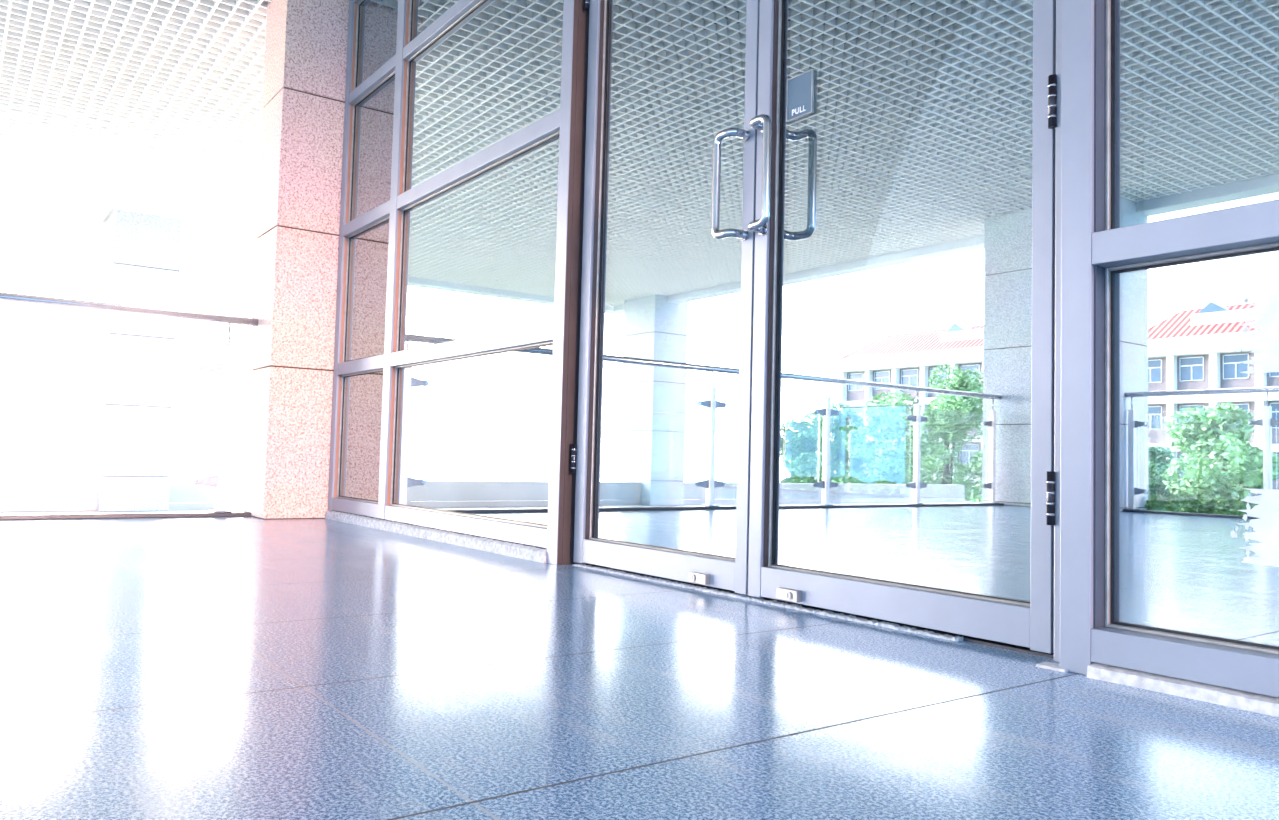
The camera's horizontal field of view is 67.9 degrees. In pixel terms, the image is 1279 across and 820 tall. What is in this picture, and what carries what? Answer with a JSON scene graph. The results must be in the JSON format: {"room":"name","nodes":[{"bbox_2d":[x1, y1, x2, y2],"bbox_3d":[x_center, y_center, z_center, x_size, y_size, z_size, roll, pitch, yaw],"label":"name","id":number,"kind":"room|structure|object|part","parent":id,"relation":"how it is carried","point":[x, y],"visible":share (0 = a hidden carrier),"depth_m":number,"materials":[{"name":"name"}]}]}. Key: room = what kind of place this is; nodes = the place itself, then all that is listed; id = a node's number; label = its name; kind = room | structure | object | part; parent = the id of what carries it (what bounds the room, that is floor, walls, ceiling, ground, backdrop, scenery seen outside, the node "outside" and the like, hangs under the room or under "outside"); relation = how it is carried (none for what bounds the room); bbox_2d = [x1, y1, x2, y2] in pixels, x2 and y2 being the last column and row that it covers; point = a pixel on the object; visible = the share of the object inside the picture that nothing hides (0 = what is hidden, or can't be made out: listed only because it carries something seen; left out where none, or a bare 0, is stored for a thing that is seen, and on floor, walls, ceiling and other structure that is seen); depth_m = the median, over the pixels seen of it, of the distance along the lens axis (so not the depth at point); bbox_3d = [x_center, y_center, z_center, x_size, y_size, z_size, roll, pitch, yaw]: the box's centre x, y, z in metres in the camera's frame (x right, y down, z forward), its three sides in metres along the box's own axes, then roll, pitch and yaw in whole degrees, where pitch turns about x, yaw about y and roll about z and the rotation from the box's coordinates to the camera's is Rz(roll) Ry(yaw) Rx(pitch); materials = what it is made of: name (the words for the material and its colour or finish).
{"room":"lobby","nodes":[
{"label":"lobby","id":0,"kind":"room"},
{"bbox_2d":[0,0,271,253],"bbox_3d":[-3.460,-2.630,2.879,9.057,0.045,18.614,4,-4,-36],"label":"ceiling","id":1,"kind":"structure","parent":0,"point":[152,107],"depth_m":7.64,"materials":[{"name":"white metal"}]},
{"bbox_2d":[0,516,1278,819],"bbox_3d":[-1.730,0.433,-0.751,7.610,0.250,10.860,4,-4,-36],"label":"floor","id":2,"kind":"structure","parent":0,"point":[241,667],"depth_m":1.51,"materials":[{"name":"blue stone"}]},
{"bbox_2d":[0,292,257,519],"bbox_3d":[-4.903,-0.130,3.577,6.590,1.149,0.120,4,-4,-36],"label":"glass railing","id":3,"kind":"object","parent":2,"relation":"on","point":[226,368],"visible":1,"depth_m":5.34,"materials":[{"name":"glass"}]},
{"bbox_3d":[-4.888,-0.680,3.605,6.590,0.048,0.048,4,-4,-36],"label":"handrail","id":4,"kind":"part","parent":3,"relation":"part of","materials":[{"name":"silver metal"}]},
{"bbox_3d":[-2.383,0.576,5.405,0.100,0.012,0.100,4,-4,-36],"label":"foot plate","id":5,"kind":"part","parent":3,"relation":"part of","materials":[{"name":"metal"}]},
{"bbox_3d":[-2.371,0.100,5.430,0.056,0.950,0.040,4,-4,-36],"label":"post","id":6,"kind":"part","parent":3,"relation":"part of","materials":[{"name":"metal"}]},
{"bbox_3d":[-2.357,-0.434,5.457,0.014,0.130,0.013,4,-4,-36],"label":"support rod","id":7,"kind":"part","parent":3,"relation":"part of","materials":[{"name":"metal"}]},
{"bbox_2d":[243,0,348,518],"bbox_3d":[-1.948,-0.950,5.650,0.535,3.150,0.440,4,-4,-36],"label":"stone column","id":8,"kind":"structure","parent":2,"relation":"on","point":[287,464],"depth_m":5.42,"materials":[{"name":"pink stone"}]},
{"bbox_2d":[325,511,546,562],"bbox_3d":[-1.066,0.565,4.452,0.024,0.050,2.445,4,-4,-36],"label":"baseboard","id":9,"kind":"structure","parent":2,"relation":"on","point":[532,553],"depth_m":4.12,"materials":[{"name":"white stone"}]},
{"bbox_2d":[1036,662,1067,671],"bbox_3d":[0.815,0.503,1.861,0.039,0.006,0.060,4,-4,-36],"label":"trim","id":10,"kind":"structure","parent":2,"relation":"on","point":[1047,665],"depth_m":1.86,"materials":[{"name":"white stone"}]},
{"bbox_2d":[1087,662,1278,716],"bbox_3d":[1.615,0.459,0.771,0.042,0.026,2.555,4,-4,-36],"label":"baseboard","id":11,"kind":"structure","parent":2,"relation":"on","point":[1243,700],"depth_m":1.65,"materials":[{"name":"white stone"}]},
{"bbox_2d":[361,0,1278,640],"bbox_3d":[1.520,-1.324,1.445,0.050,3.650,10.460,4,-4,-36],"label":"wall","id":12,"kind":"structure","parent":0,"point":[1211,67],"depth_m":1.93,"materials":[{"name":"clear glass"}]},
{"bbox_2d":[328,0,589,564],"bbox_3d":[-0.932,-0.929,4.550,0.175,3.050,2.523,4,-4,-36],"label":"window","id":13,"kind":"structure","parent":12,"relation":"in","point":[457,347],"depth_m":4.25,"materials":[{"name":"clear glass"}]},
{"bbox_3d":[-1.467,0.528,5.156,0.173,0.070,0.708,4,-4,-36],"label":"sill rail","id":14,"kind":"part","parent":13,"relation":"part of","materials":[{"name":"silver metal"}]},
{"bbox_3d":[-1.496,0.142,5.148,0.006,0.702,0.706,4,-4,-36],"label":"glass pane","id":15,"kind":"part","parent":13,"relation":"part of","materials":[{"name":"glass"}]},
{"bbox_3d":[-1.475,-0.641,5.188,0.006,0.738,0.706,4,-4,-36],"label":"glass pane","id":16,"kind":"part","parent":13,"relation":"part of","materials":[{"name":"glass"}]},
{"bbox_3d":[-1.455,-1.429,5.228,0.006,0.714,0.706,4,-4,-36],"label":"glass pane","id":17,"kind":"part","parent":13,"relation":"part of","materials":[{"name":"glass"}]},
{"bbox_3d":[-1.437,-2.113,5.263,0.006,0.544,0.706,4,-4,-36],"label":"glass pane","id":18,"kind":"part","parent":13,"relation":"part of","materials":[{"name":"glass"}]},
{"bbox_3d":[-0.706,-2.145,4.267,0.006,0.544,1.582,4,-4,-36],"label":"glass pane","id":19,"kind":"part","parent":13,"relation":"part of","materials":[{"name":"glass"}]},
{"bbox_3d":[-0.736,0.496,4.161,0.173,0.070,1.584,4,-4,-36],"label":"sill rail","id":20,"kind":"part","parent":13,"relation":"part of","materials":[{"name":"silver metal"}]},
{"bbox_3d":[-0.764,0.110,4.152,0.006,0.702,1.582,4,-4,-36],"label":"glass pane","id":21,"kind":"part","parent":13,"relation":"part of","materials":[{"name":"glass"}]},
{"bbox_3d":[-0.744,-0.672,4.192,0.006,0.738,1.582,4,-4,-36],"label":"glass pane","id":22,"kind":"part","parent":13,"relation":"part of","materials":[{"name":"glass"}]},
{"bbox_3d":[-0.723,-1.461,4.232,0.006,0.714,1.582,4,-4,-36],"label":"glass pane","id":23,"kind":"part","parent":13,"relation":"part of","materials":[{"name":"glass"}]},
{"bbox_2d":[571,0,759,594],"bbox_3d":[0.078,-0.624,3.128,0.170,2.323,0.918,4,-4,-35],"label":"door","id":24,"kind":"structure","parent":12,"relation":"in","point":[661,464],"depth_m":3.11,"materials":[{"name":"clear glass"}]},
{"bbox_3d":[0.076,0.492,3.077,0.099,0.082,0.798,4,-4,-36],"label":"rail","id":25,"kind":"part","parent":24,"relation":"part of","materials":[{"name":"silver metal"}]},
{"bbox_3d":[0.264,-0.658,2.780,0.068,0.320,0.092,4,-4,-36],"label":"pull handle","id":26,"kind":"part","parent":24,"relation":"part of","materials":[{"name":"metal"}]},
{"bbox_2d":[573,564,962,641],"bbox_3d":[0.242,0.533,2.770,0.026,0.010,1.605,4,-4,-36],"label":"trim","id":27,"kind":"structure","parent":12,"relation":"attached to","point":[926,632],"depth_m":2.55,"materials":[{"name":"grey metal"}]},
{"bbox_2d":[578,563,1053,657],"bbox_3d":[0.361,0.535,2.718,0.105,0.006,1.830,4,-4,-36],"label":"trim","id":28,"kind":"structure","parent":12,"relation":"attached to","point":[965,638],"depth_m":2.24,"materials":[{"name":"grey metal"}]},
{"bbox_2d":[748,0,1056,653],"bbox_3d":[0.627,-0.648,2.377,0.187,2.323,0.920,4,-4,-36],"label":"door","id":29,"kind":"structure","parent":12,"relation":"in","point":[858,196],"depth_m":2.42,"materials":[{"name":"silver metal"}]},
{"bbox_3d":[0.348,-0.662,2.659,0.068,0.320,0.092,4,-4,-36],"label":"pull handle","id":30,"kind":"part","parent":29,"relation":"part of","materials":[{"name":"metal"}]},
{"bbox_2d":[786,69,814,122],"bbox_3d":[0.448,-0.875,2.647,0.008,0.122,0.098,4,-4,-36],"label":"door sign","id":31,"kind":"object","parent":29,"relation":"attached to","point":[800,88],"visible":1,"depth_m":2.64,"materials":[{"name":"blue metal"}]},
{"bbox_3d":[0.616,0.469,2.339,0.099,0.082,0.810,4,-4,-36],"label":"rail","id":32,"kind":"part","parent":29,"relation":"part of","materials":[{"name":"silver metal"}]},
{"bbox_2d":[1054,0,1061,661],"bbox_3d":[0.942,-0.715,2.012,0.129,2.460,0.054,4,-4,-36],"label":"trim","id":33,"kind":"structure","parent":12,"relation":"attached to","point":[1057,432],"depth_m":1.96,"materials":[{"name":"silver metal"}]},
{"bbox_2d":[1060,0,1278,697],"bbox_3d":[1.712,-1.045,0.930,0.200,3.050,2.618,4,-4,-36],"label":"window","id":34,"kind":"structure","parent":12,"relation":"in","point":[1108,250],"depth_m":1.85,"materials":[{"name":"silver metal"}]},
{"bbox_3d":[1.323,0.435,1.335,0.198,0.062,1.307,4,-4,-36],"label":"sill rail","id":35,"kind":"part","parent":34,"relation":"part of","materials":[{"name":"silver metal"}]},
{"bbox_2d":[1230,488,1278,566],"bbox_3d":[1.166,0.196,1.493,0.001,0.130,0.434,4,-4,-36],"label":"film remnant","id":36,"kind":"object","parent":34,"relation":"attached to","point":[1266,527],"visible":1,"depth_m":1.62,"materials":[{"name":"white"}]},
{"bbox_2d":[1230,294,1278,373],"bbox_3d":[1.176,-0.136,1.509,0.001,0.136,0.432,4,-4,-36],"label":"film remnant","id":37,"kind":"object","parent":34,"relation":"attached to","point":[1268,305],"visible":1,"depth_m":1.64,"materials":[{"name":"white"}]},
{"label":"outside","id":38,"kind":"structure","parent":0,"visible":0},
{"bbox_2d":[0,509,242,513],"bbox_3d":[-8.892,0.909,5.280,20.000,0.240,7.320,4,-4,-36],"label":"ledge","id":39,"kind":"structure","parent":38,"point":[191,510],"depth_m":10.51,"materials":[{"name":"concrete"}]},
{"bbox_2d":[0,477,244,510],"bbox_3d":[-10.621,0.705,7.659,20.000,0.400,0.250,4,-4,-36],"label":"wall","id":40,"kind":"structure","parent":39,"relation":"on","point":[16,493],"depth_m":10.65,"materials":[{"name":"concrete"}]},
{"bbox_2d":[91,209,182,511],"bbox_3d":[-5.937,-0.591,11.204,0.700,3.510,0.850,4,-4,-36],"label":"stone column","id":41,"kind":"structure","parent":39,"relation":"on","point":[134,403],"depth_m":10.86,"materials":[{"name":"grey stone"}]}
]}

